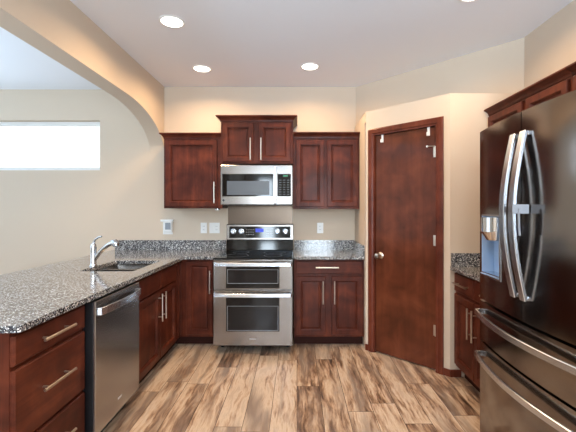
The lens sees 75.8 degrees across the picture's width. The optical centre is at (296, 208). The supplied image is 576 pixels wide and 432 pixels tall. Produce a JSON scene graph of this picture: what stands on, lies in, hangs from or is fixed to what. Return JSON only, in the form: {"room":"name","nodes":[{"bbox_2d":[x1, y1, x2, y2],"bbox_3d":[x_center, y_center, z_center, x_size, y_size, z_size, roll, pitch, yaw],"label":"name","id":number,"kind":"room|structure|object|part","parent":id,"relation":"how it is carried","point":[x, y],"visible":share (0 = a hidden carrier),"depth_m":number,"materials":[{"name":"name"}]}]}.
{"room":"kitchen","nodes":[
{"label":"kitchen","id":0,"kind":"room"},
{"bbox_2d":[0,0,163,153],"bbox_3d":[-1.643,-0.021,0.674,0.165,2.823,7.349,0,0,0],"label":"wall","id":1,"kind":"structure","parent":0,"point":[58,29],"depth_m":2.79,"materials":[{"name":"beige paint"}]},
{"bbox_2d":[0,87,355,326],"bbox_3d":[-1.800,-0.022,4.450,7.800,2.824,0.200,0,0,0],"label":"wall","id":2,"kind":"structure","parent":0,"point":[47,217],"depth_m":4.35,"materials":[{"name":"beige paint"}]},
{"bbox_2d":[0,122,99,169],"bbox_3d":[-3.233,-0.749,4.455,1.834,0.588,0.050,0,0,0],"label":"window","id":3,"kind":"structure","parent":2,"relation":"in","point":[23,145],"depth_m":4.45,"materials":[{"name":"white glass"}]},
{"bbox_2d":[160,220,173,233],"bbox_3d":[-1.519,0.211,4.329,0.148,0.174,0.040,0,0,0],"label":"thermostat","id":4,"kind":"object","parent":2,"relation":"attached to","point":[167,224],"visible":1,"depth_m":4.31,"materials":[{"name":"white plastic"}]},
{"bbox_3d":[-1.516,0.213,4.345,0.114,0.170,0.009,0,0,0],"label":"plate","id":5,"kind":"part","parent":4,"relation":"part of","materials":[{"name":"white plastic"}]},
{"bbox_3d":[-1.505,0.207,4.325,0.092,0.126,0.029,0,0,0],"label":"panel","id":6,"kind":"part","parent":4,"relation":"part of","materials":[{"name":"white plastic"}]},
{"bbox_2d":[115,240,225,249],"bbox_3d":[-1.480,0.420,4.338,1.300,0.110,0.020,0,0,0],"label":"backsplash","id":7,"kind":"structure","parent":2,"relation":"attached to","point":[124,244],"depth_m":4.33,"materials":[{"name":"stone"}]},
{"bbox_2d":[159,133,227,207],"bbox_3d":[-1.148,-0.414,4.153,0.674,0.815,0.389,0,0,0],"label":"upper cabinet","id":8,"kind":"object","parent":2,"relation":"attached to","point":[192,161],"visible":0.84,"depth_m":4.01,"materials":[{"name":"brown wood"}]},
{"bbox_3d":[-1.148,-0.792,4.164,0.674,0.060,0.368,0,0,0],"label":"crown moulding","id":9,"kind":"part","parent":8,"relation":"part of","materials":[{"name":"brown wood"}]},
{"bbox_3d":[-1.144,-0.385,4.010,0.558,0.715,0.020,0,0,0],"label":"door","id":10,"kind":"part","parent":8,"relation":"part of","materials":[{"name":"brown wood"}]},
{"bbox_3d":[-0.890,-0.177,3.980,0.014,0.230,0.042,0,0,0],"label":"handle","id":11,"kind":"part","parent":8,"relation":"part of","materials":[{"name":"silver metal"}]},
{"bbox_2d":[201,223,206,232],"bbox_3d":[-1.095,0.223,4.344,0.075,0.124,0.009,0,0,0],"label":"wall outlet","id":12,"kind":"object","parent":2,"relation":"attached to","point":[203,225],"visible":1,"depth_m":4.34,"materials":[{"name":"white plastic"}]},
{"bbox_2d":[209,223,219,232],"bbox_3d":[-0.969,0.223,4.344,0.120,0.124,0.010,0,0,0],"label":"wall outlet","id":13,"kind":"object","parent":2,"relation":"attached to","point":[213,227],"visible":1,"depth_m":4.34,"materials":[{"name":"white plastic"}]},
{"bbox_2d":[215,115,296,164],"bbox_3d":[-0.426,-0.735,4.108,0.860,0.505,0.479,0,0,0],"label":"upper cabinet","id":14,"kind":"object","parent":2,"relation":"attached to","point":[245,139],"visible":0.94,"depth_m":3.92,"materials":[{"name":"brown wood"}]},
{"bbox_3d":[-0.625,-0.706,3.920,0.323,0.412,0.020,0,0,0],"label":"door","id":15,"kind":"part","parent":14,"relation":"part of","materials":[{"name":"brown wood"}]},
{"bbox_3d":[-0.426,-0.957,4.115,0.860,0.060,0.466,0,0,0],"label":"crown moulding","id":16,"kind":"part","parent":14,"relation":"part of","materials":[{"name":"brown wood"}]},
{"bbox_2d":[221,165,292,204],"bbox_3d":[-0.426,-0.252,4.103,0.760,0.422,0.489,0,0,0],"label":"microwave","id":17,"kind":"object","parent":14,"relation":"attached to","point":[240,184],"visible":1,"depth_m":3.90,"materials":[{"name":"silver metal"}]},
{"bbox_3d":[-0.519,-0.252,3.898,0.538,0.237,0.004,0,0,0],"label":"door","id":18,"kind":"part","parent":17,"relation":"part of","materials":[{"name":"black glass"}]},
{"bbox_3d":[-0.228,-0.255,3.880,0.026,0.408,0.043,0,0,0],"label":"handle","id":19,"kind":"part","parent":17,"relation":"part of","materials":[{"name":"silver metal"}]},
{"bbox_3d":[-0.135,-0.252,3.898,0.142,0.237,0.004,0,0,0],"label":"control panel","id":20,"kind":"part","parent":17,"relation":"part of","materials":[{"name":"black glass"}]},
{"bbox_3d":[-0.378,-0.632,3.890,0.014,0.230,0.042,0,0,0],"label":"handle","id":21,"kind":"part","parent":14,"relation":"part of","materials":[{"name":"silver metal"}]},
{"bbox_3d":[-0.234,-0.706,3.920,0.337,0.412,0.020,0,0,0],"label":"door","id":22,"kind":"part","parent":14,"relation":"part of","materials":[{"name":"brown wood"}]},
{"bbox_2d":[228,205,291,223],"bbox_3d":[-0.431,0.066,4.346,0.757,0.225,0.004,0,0,0],"label":"panel","id":23,"kind":"object","parent":2,"relation":"attached to","point":[237,214],"visible":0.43,"depth_m":4.34,"materials":[{"name":"grey metal"}]},
{"bbox_2d":[317,223,322,232],"bbox_3d":[0.273,0.223,4.344,0.072,0.124,0.009,0,0,0],"label":"wall outlet","id":24,"kind":"object","parent":2,"relation":"attached to","point":[319,225],"visible":1,"depth_m":4.34,"materials":[{"name":"white plastic"}]},
{"bbox_2d":[293,132,359,208],"bbox_3d":[0.319,-0.415,4.164,0.719,0.830,0.368,0,0,0],"label":"upper cabinet","id":25,"kind":"object","parent":2,"relation":"attached to","point":[325,164],"visible":1,"depth_m":4.01,"materials":[{"name":"brown wood"}]},
{"bbox_3d":[0.141,-0.385,4.010,0.305,0.720,0.020,0,0,0],"label":"door","id":26,"kind":"part","parent":25,"relation":"part of","materials":[{"name":"brown wood"}]},
{"bbox_3d":[0.319,-0.800,4.164,0.719,0.060,0.368,0,0,0],"label":"crown moulding","id":27,"kind":"part","parent":25,"relation":"part of","materials":[{"name":"brown wood"}]},
{"bbox_3d":[0.489,-0.385,4.010,0.330,0.720,0.020,0,0,0],"label":"door","id":28,"kind":"part","parent":25,"relation":"part of","materials":[{"name":"brown wood"}]},
{"bbox_2d":[0,0,572,88],"bbox_3d":[-1.800,-1.480,0.675,7.800,0.149,7.750,0,0,0],"label":"ceiling","id":29,"kind":"structure","parent":0,"point":[245,43],"depth_m":3.11,"materials":[{"name":"white paint"}]},
{"bbox_2d":[158,15,184,27],"bbox_3d":[-0.956,-1.430,2.830,0.196,0.008,0.196,0,0,0],"label":"recessed light","id":30,"kind":"object","parent":29,"relation":"in","point":[171,21],"visible":1,"depth_m":2.82,"materials":[{"name":"white plastic"}]},
{"bbox_2d":[192,65,211,71],"bbox_3d":[-0.970,-1.430,3.776,0.196,0.008,0.196,0,0,0],"label":"recessed light","id":31,"kind":"object","parent":29,"relation":"in","point":[199,68],"visible":1,"depth_m":3.77,"materials":[{"name":"white plastic"}]},
{"bbox_2d":[300,63,319,69],"bbox_3d":[0.130,-1.430,3.720,0.196,0.008,0.196,0,0,0],"label":"recessed light","id":32,"kind":"object","parent":29,"relation":"in","point":[306,66],"visible":1,"depth_m":3.71,"materials":[{"name":"white plastic"}]},
{"bbox_2d":[103,327,479,431],"bbox_3d":[-1.800,1.450,0.675,7.800,0.120,7.750,0,0,0],"label":"floor","id":33,"kind":"structure","parent":0,"point":[193,387],"depth_m":2.79,"materials":[{"name":"brown wood"}]},
{"bbox_2d":[0,305,84,431],"bbox_3d":[-1.449,0.948,1.775,0.661,0.884,0.520,0,0,0],"label":"base cabinet","id":34,"kind":"object","parent":33,"relation":"on","point":[42,366],"visible":0.94,"depth_m":1.70,"materials":[{"name":"brown wood"}]},
{"bbox_3d":[-1.170,0.587,1.773,0.020,0.126,0.508,0,0,0],"label":"drawer","id":35,"kind":"part","parent":34,"relation":"part of","materials":[{"name":"brown wood"}]},
{"bbox_3d":[-1.170,1.133,1.773,0.020,0.263,0.508,0,0,0],"label":"drawer","id":36,"kind":"part","parent":34,"relation":"part of","materials":[{"name":"brown wood"}]},
{"bbox_3d":[-1.140,0.811,1.770,0.042,0.014,0.230,0,0,0],"label":"handle","id":37,"kind":"part","parent":34,"relation":"part of","materials":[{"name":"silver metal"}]},
{"bbox_3d":[-1.140,0.587,1.770,0.042,0.014,0.230,0,0,0],"label":"handle","id":38,"kind":"part","parent":34,"relation":"part of","materials":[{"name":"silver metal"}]},
{"bbox_2d":[82,282,140,431],"bbox_3d":[-1.415,0.953,2.333,0.690,0.874,0.571,0,0,0],"label":"dishwasher","id":39,"kind":"object","parent":33,"relation":"on","point":[111,329],"visible":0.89,"depth_m":2.21,"materials":[{"name":"silver metal"}]},
{"bbox_3d":[-1.220,1.329,2.333,0.020,0.113,0.557,0,0,0],"label":"kick plate","id":40,"kind":"part","parent":39,"relation":"part of","materials":[{"name":"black metal"}]},
{"bbox_3d":[-1.094,0.575,2.333,0.048,0.042,0.532,0,0,0],"label":"handle","id":41,"kind":"part","parent":39,"relation":"part of","materials":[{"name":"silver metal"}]},
{"bbox_2d":[97,263,175,383],"bbox_3d":[-1.449,0.948,3.120,0.661,0.884,0.960,0,0,0],"label":"base cabinet","id":42,"kind":"object","parent":33,"relation":"on","point":[157,298],"visible":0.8,"depth_m":3.08,"materials":[{"name":"brown wood"}]},
{"bbox_3d":[-1.170,0.981,2.914,0.020,0.569,0.439,0,0,0],"label":"door","id":43,"kind":"part","parent":42,"relation":"part of","materials":[{"name":"brown wood"}]},
{"bbox_3d":[-1.140,0.825,3.098,0.042,0.230,0.014,0,0,0],"label":"handle","id":44,"kind":"part","parent":42,"relation":"part of","materials":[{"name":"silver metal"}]},
{"bbox_3d":[-1.140,0.825,3.183,0.042,0.230,0.014,0,0,0],"label":"handle","id":45,"kind":"part","parent":42,"relation":"part of","materials":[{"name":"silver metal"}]},
{"bbox_3d":[-1.170,0.981,3.346,0.020,0.569,0.408,0,0,0],"label":"door","id":46,"kind":"part","parent":42,"relation":"part of","materials":[{"name":"brown wood"}]},
{"bbox_2d":[168,260,213,350],"bbox_3d":[-1.296,0.948,3.971,0.968,0.884,0.738,0,0,0],"label":"base cabinet","id":47,"kind":"object","parent":33,"relation":"on","point":[194,278],"visible":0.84,"depth_m":3.73,"materials":[{"name":"brown wood"}]},
{"bbox_2d":[0,240,225,332],"bbox_3d":[-1.468,0.435,2.926,1.324,0.140,2.843,0,0,0],"label":"countertop","id":48,"kind":"structure","parent":47,"relation":"on","point":[29,298],"depth_m":2.53,"materials":[{"name":"stone"}]},
{"bbox_2d":[89,236,119,266],"bbox_3d":[-1.599,0.348,3.074,0.256,0.254,0.064,0,0,4],"label":"faucet","id":49,"kind":"object","parent":48,"relation":"on","point":[94,255],"visible":1,"depth_m":3.06,"materials":[{"name":"silver metal"}]},
{"bbox_3d":[-1.621,0.355,3.077,0.178,0.173,0.037,0,0,2],"label":"spout","id":50,"kind":"part","parent":49,"relation":"part of","materials":[{"name":"silver metal"}]},
{"bbox_2d":[94,264,150,270],"bbox_3d":[-1.460,0.599,3.115,0.436,0.183,0.606,0,0,0],"label":"sink","id":51,"kind":"object","parent":48,"relation":"in","point":[115,267],"visible":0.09,"depth_m":3.40,"materials":[{"name":"silver metal"}]},
{"bbox_3d":[-1.460,0.599,2.961,0.436,0.183,0.298,0,0,0],"label":"bowl","id":52,"kind":"part","parent":51,"relation":"part of","materials":[{"name":"silver metal"}]},
{"bbox_3d":[-1.460,0.589,3.264,0.436,0.163,0.308,0,0,0],"label":"bowl","id":53,"kind":"part","parent":51,"relation":"part of","materials":[{"name":"silver metal"}]},
{"bbox_3d":[-1.171,0.894,3.679,0.018,0.741,0.072,0,0,0],"label":"filler panel","id":54,"kind":"part","parent":47,"relation":"part of","materials":[{"name":"brown wood"}]},
{"bbox_3d":[-0.983,0.894,3.730,0.271,0.741,0.020,0,0,0],"label":"door","id":55,"kind":"part","parent":47,"relation":"part of","materials":[{"name":"brown wood"}]},
{"bbox_2d":[213,224,292,346],"bbox_3d":[-0.421,0.781,3.889,0.758,1.218,0.863,0,0,0],"label":"range","id":56,"kind":"object","parent":33,"relation":"on","point":[253,278],"visible":1,"depth_m":3.52,"materials":[{"name":"silver metal"}]},
{"bbox_3d":[-0.421,1.041,3.542,0.754,0.522,0.043,0,0,0],"label":"oven door","id":57,"kind":"part","parent":56,"relation":"part of","materials":[{"name":"silver metal"}]},
{"bbox_3d":[-0.421,1.039,3.517,0.484,0.234,0.001,0,0,0],"label":"window trim","id":58,"kind":"part","parent":56,"relation":"part of","materials":[{"name":"grey plastic"}]},
{"bbox_3d":[-0.421,0.812,3.488,0.748,0.034,0.062,0,0,0],"label":"handle","id":59,"kind":"part","parent":56,"relation":"part of","materials":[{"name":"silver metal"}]},
{"bbox_3d":[-0.421,0.989,3.519,0.508,0.353,0.002,0,0,0],"label":"glass","id":60,"kind":"part","parent":56,"relation":"part of","materials":[{"name":"black glass"}]},
{"bbox_3d":[-0.421,0.631,3.542,0.754,0.273,0.043,0,0,0],"label":"oven door","id":61,"kind":"part","parent":56,"relation":"part of","materials":[{"name":"silver metal"}]},
{"bbox_3d":[-0.421,0.642,3.517,0.484,0.134,0.001,0,0,0],"label":"window trim","id":62,"kind":"part","parent":56,"relation":"part of","materials":[{"name":"grey plastic"}]},
{"bbox_3d":[-0.421,0.522,3.488,0.748,0.034,0.062,0,0,0],"label":"handle","id":63,"kind":"part","parent":56,"relation":"part of","materials":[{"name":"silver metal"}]},
{"bbox_3d":[-0.421,0.647,3.519,0.508,0.215,0.002,0,0,0],"label":"glass","id":64,"kind":"part","parent":56,"relation":"part of","materials":[{"name":"black glass"}]},
{"bbox_2d":[213,250,292,259],"bbox_3d":[-0.421,0.474,3.855,0.758,0.020,0.670,0,0,0],"label":"cooktop","id":65,"kind":"object","parent":56,"relation":"in","point":[228,254],"depth_m":3.70,"materials":[{"name":"black glass"}]},
{"bbox_3d":[-0.421,0.263,4.197,0.694,0.130,0.015,0,0,0],"label":"control panel","id":66,"kind":"part","parent":56,"relation":"part of","materials":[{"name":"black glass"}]},
{"bbox_2d":[294,260,363,343],"bbox_3d":[0.323,0.948,4.009,0.705,0.884,0.661,0,0,0],"label":"base cabinet","id":67,"kind":"object","parent":33,"relation":"on","point":[328,294],"visible":0.92,"depth_m":3.73,"materials":[{"name":"brown wood"}]},
{"bbox_3d":[0.138,0.972,3.730,0.300,0.587,0.020,0,0,0],"label":"door","id":68,"kind":"part","parent":67,"relation":"part of","materials":[{"name":"brown wood"}]},
{"bbox_3d":[0.260,0.835,3.700,0.014,0.230,0.042,0,0,0],"label":"handle","id":69,"kind":"part","parent":67,"relation":"part of","materials":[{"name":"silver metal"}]},
{"bbox_3d":[0.323,0.589,3.730,0.669,0.133,0.020,0,0,0],"label":"drawer","id":70,"kind":"part","parent":67,"relation":"part of","materials":[{"name":"brown wood"}]},
{"bbox_2d":[294,240,364,259],"bbox_3d":[0.322,0.435,4.024,0.711,0.140,0.648,0,0,0],"label":"countertop","id":71,"kind":"structure","parent":67,"relation":"on","point":[303,249],"depth_m":4.14,"materials":[{"name":"stone"}]},
{"bbox_3d":[0.502,0.972,3.730,0.309,0.587,0.020,0,0,0],"label":"door","id":72,"kind":"part","parent":67,"relation":"part of","materials":[{"name":"brown wood"}]},
{"bbox_2d":[452,272,481,391],"bbox_3d":[1.573,0.948,2.596,0.649,0.884,0.912,0,0,0],"label":"base cabinet","id":73,"kind":"object","parent":33,"relation":"on","point":[467,297],"visible":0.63,"depth_m":2.82,"materials":[{"name":"brown wood"}]},
{"bbox_3d":[1.270,0.595,2.870,0.042,0.014,0.230,0,0,0],"label":"handle","id":74,"kind":"part","parent":73,"relation":"part of","materials":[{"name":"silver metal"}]},
{"bbox_2d":[450,253,479,281],"bbox_3d":[1.584,0.435,2.604,0.628,0.140,0.928,0,0,0],"label":"countertop","id":75,"kind":"structure","parent":73,"relation":"on","point":[466,264],"depth_m":3.05,"materials":[{"name":"stone"}]},
{"bbox_3d":[1.300,0.595,2.870,0.020,0.146,0.333,0,0,0],"label":"drawer","id":76,"kind":"part","parent":73,"relation":"part of","materials":[{"name":"brown wood"}]},
{"bbox_3d":[1.300,0.978,2.870,0.020,0.575,0.333,0,0,0],"label":"door","id":77,"kind":"part","parent":73,"relation":"part of","materials":[{"name":"brown wood"}]},
{"bbox_3d":[1.270,0.850,2.735,0.042,0.230,0.014,0,0,0],"label":"handle","id":78,"kind":"part","parent":73,"relation":"part of","materials":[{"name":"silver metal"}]},
{"bbox_3d":[1.270,0.850,2.665,0.042,0.230,0.014,0,0,0],"label":"handle","id":79,"kind":"part","parent":73,"relation":"part of","materials":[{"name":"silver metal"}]},
{"bbox_3d":[1.300,0.978,2.425,0.020,0.575,0.541,0,0,0],"label":"door","id":80,"kind":"part","parent":73,"relation":"part of","materials":[{"name":"brown wood"}]},
{"bbox_3d":[1.300,0.595,2.425,0.020,0.146,0.541,0,0,0],"label":"drawer","id":81,"kind":"part","parent":73,"relation":"part of","materials":[{"name":"brown wood"}]},
{"bbox_2d":[474,90,575,431],"bbox_3d":[1.410,0.475,1.670,0.940,1.830,0.906,0,0,0],"label":"refrigerator","id":82,"kind":"object","parent":33,"relation":"on","point":[526,356],"visible":1,"depth_m":1.61,"materials":[{"name":"grey metal"}]},
{"bbox_3d":[1.027,0.198,1.967,0.006,0.337,0.238,0,0,6],"label":"dispenser frame","id":83,"kind":"part","parent":82,"relation":"part of","materials":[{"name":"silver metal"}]},
{"bbox_3d":[1.063,0.033,1.898,0.103,0.945,0.450,0,0,0],"label":"door","id":84,"kind":"part","parent":82,"relation":"part of","materials":[{"name":"silver metal"}]},
{"bbox_3d":[0.980,0.030,1.708,0.079,0.749,0.040,0,0,0],"label":"handle","id":85,"kind":"part","parent":82,"relation":"part of","materials":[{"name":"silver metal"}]},
{"bbox_3d":[0.980,0.030,1.632,0.079,0.749,0.040,0,0,0],"label":"handle","id":86,"kind":"part","parent":82,"relation":"part of","materials":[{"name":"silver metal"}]},
{"bbox_2d":[512,204,528,235],"bbox_3d":[0.973,0.048,1.611,0.071,0.135,0.033,0,0,0],"label":"strap","id":87,"kind":"object","parent":82,"relation":"attached to","point":[518,209],"visible":1,"depth_m":1.61,"materials":[{"name":"grey plastic"}]},
{"bbox_3d":[0.997,0.815,1.670,0.102,0.030,0.865,0,0,0],"label":"handle","id":88,"kind":"part","parent":82,"relation":"part of","materials":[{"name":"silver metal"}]},
{"bbox_3d":[0.997,0.578,1.670,0.102,0.030,0.865,0,0,0],"label":"handle","id":89,"kind":"part","parent":82,"relation":"part of","materials":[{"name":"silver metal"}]},
{"bbox_3d":[1.063,1.039,1.670,0.103,0.582,0.906,0,0,0],"label":"drawer","id":90,"kind":"part","parent":82,"relation":"part of","materials":[{"name":"silver metal"}]},
{"bbox_3d":[1.063,0.626,1.670,0.103,0.217,0.906,0,0,0],"label":"drawer","id":91,"kind":"part","parent":82,"relation":"part of","materials":[{"name":"silver metal"}]},
{"bbox_3d":[1.063,0.033,1.442,0.103,0.945,0.450,0,0,0],"label":"door","id":92,"kind":"part","parent":82,"relation":"part of","materials":[{"name":"silver metal"}]},
{"bbox_2d":[355,93,514,376],"bbox_3d":[1.290,0.215,3.709,1.219,2.350,1.279,0,0,0],"label":"wall","id":93,"kind":"structure","parent":0,"point":[465,117],"depth_m":3.07,"materials":[{"name":"beige paint"}]},
{"bbox_2d":[368,116,443,374],"bbox_3d":[0.976,0.306,3.378,0.745,2.168,0.161,0,0,45],"label":"door","id":94,"kind":"structure","parent":93,"relation":"in","point":[406,170],"depth_m":3.35,"materials":[{"name":"brown wood"}]},
{"bbox_3d":[0.774,0.445,3.524,0.064,0.064,0.083,0,0,45],"label":"knob","id":95,"kind":"part","parent":94,"relation":"part of","materials":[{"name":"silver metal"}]},
{"bbox_2d":[426,127,429,135],"bbox_3d":[1.134,-0.672,3.204,0.022,0.075,0.025,0,0,45],"label":"hook","id":96,"kind":"object","parent":94,"relation":"attached to","point":[428,128],"visible":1,"depth_m":3.20,"materials":[{"name":"white plastic"}]},
{"bbox_2d":[443,368,449,376],"bbox_3d":[1.248,1.360,3.082,0.014,0.060,0.056,0,0,-45],"label":"baseboard","id":97,"kind":"structure","parent":93,"relation":"attached to","point":[446,372],"depth_m":3.08,"materials":[{"name":"brown wood"}]},
{"bbox_2d":[450,369,461,376],"bbox_3d":[1.314,1.360,3.063,0.092,0.060,0.014,0,0,0],"label":"baseboard","id":98,"kind":"structure","parent":93,"relation":"attached to","point":[453,372],"depth_m":3.06,"materials":[{"name":"brown wood"}]},
{"bbox_2d":[451,253,479,266],"bbox_3d":[1.587,0.420,2.604,0.623,0.110,0.928,0,0,0],"label":"backsplash","id":99,"kind":"structure","parent":93,"relation":"attached to","point":[457,259],"depth_m":3.05,"materials":[{"name":"stone"}]},
{"bbox_2d":[356,38,523,124],"bbox_3d":[1.296,-1.197,3.720,1.207,0.472,1.259,0,0,0],"label":"wall","id":100,"kind":"structure","parent":0,"point":[499,68],"depth_m":3.51,"materials":[{"name":"beige paint"}]},
{"bbox_2d":[524,0,575,87],"bbox_3d":[2.000,-0.022,0.675,0.200,2.824,7.350,0,0,0],"label":"wall","id":101,"kind":"structure","parent":0,"point":[551,47],"depth_m":2.76,"materials":[{"name":"beige paint"}]},
{"bbox_2d":[484,67,572,126],"bbox_3d":[1.723,-0.410,2.601,0.350,0.820,0.930,0,0,0],"label":"upper cabinet","id":102,"kind":"object","parent":101,"relation":"attached to","point":[559,83],"visible":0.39,"depth_m":2.47,"materials":[{"name":"brown wood"}]},
{"bbox_3d":[1.580,-0.388,2.818,0.020,0.736,0.455,0,0,0],"label":"door","id":103,"kind":"part","parent":102,"relation":"part of","materials":[{"name":"brown wood"}]},
{"bbox_3d":[1.580,-0.388,2.349,0.020,0.736,0.385,0,0,0],"label":"door","id":104,"kind":"part","parent":102,"relation":"part of","materials":[{"name":"brown wood"}]},
{"bbox_2d":[565,61,575,90],"bbox_3d":[1.723,-0.647,1.669,0.350,0.345,0.930,0,0,0],"label":"upper cabinet","id":105,"kind":"object","parent":101,"relation":"attached to","point":[572,67],"visible":0.54,"depth_m":2.10,"materials":[{"name":"brown wood"}]},
{"bbox_3d":[1.723,-0.795,1.669,0.350,0.050,0.930,0,0,0],"label":"crown moulding","id":106,"kind":"part","parent":105,"relation":"part of","materials":[{"name":"brown wood"}]},
{"bbox_3d":[1.580,-0.625,1.897,0.020,0.261,0.435,0,0,0],"label":"door","id":107,"kind":"part","parent":105,"relation":"part of","materials":[{"name":"brown wood"}]}
]}

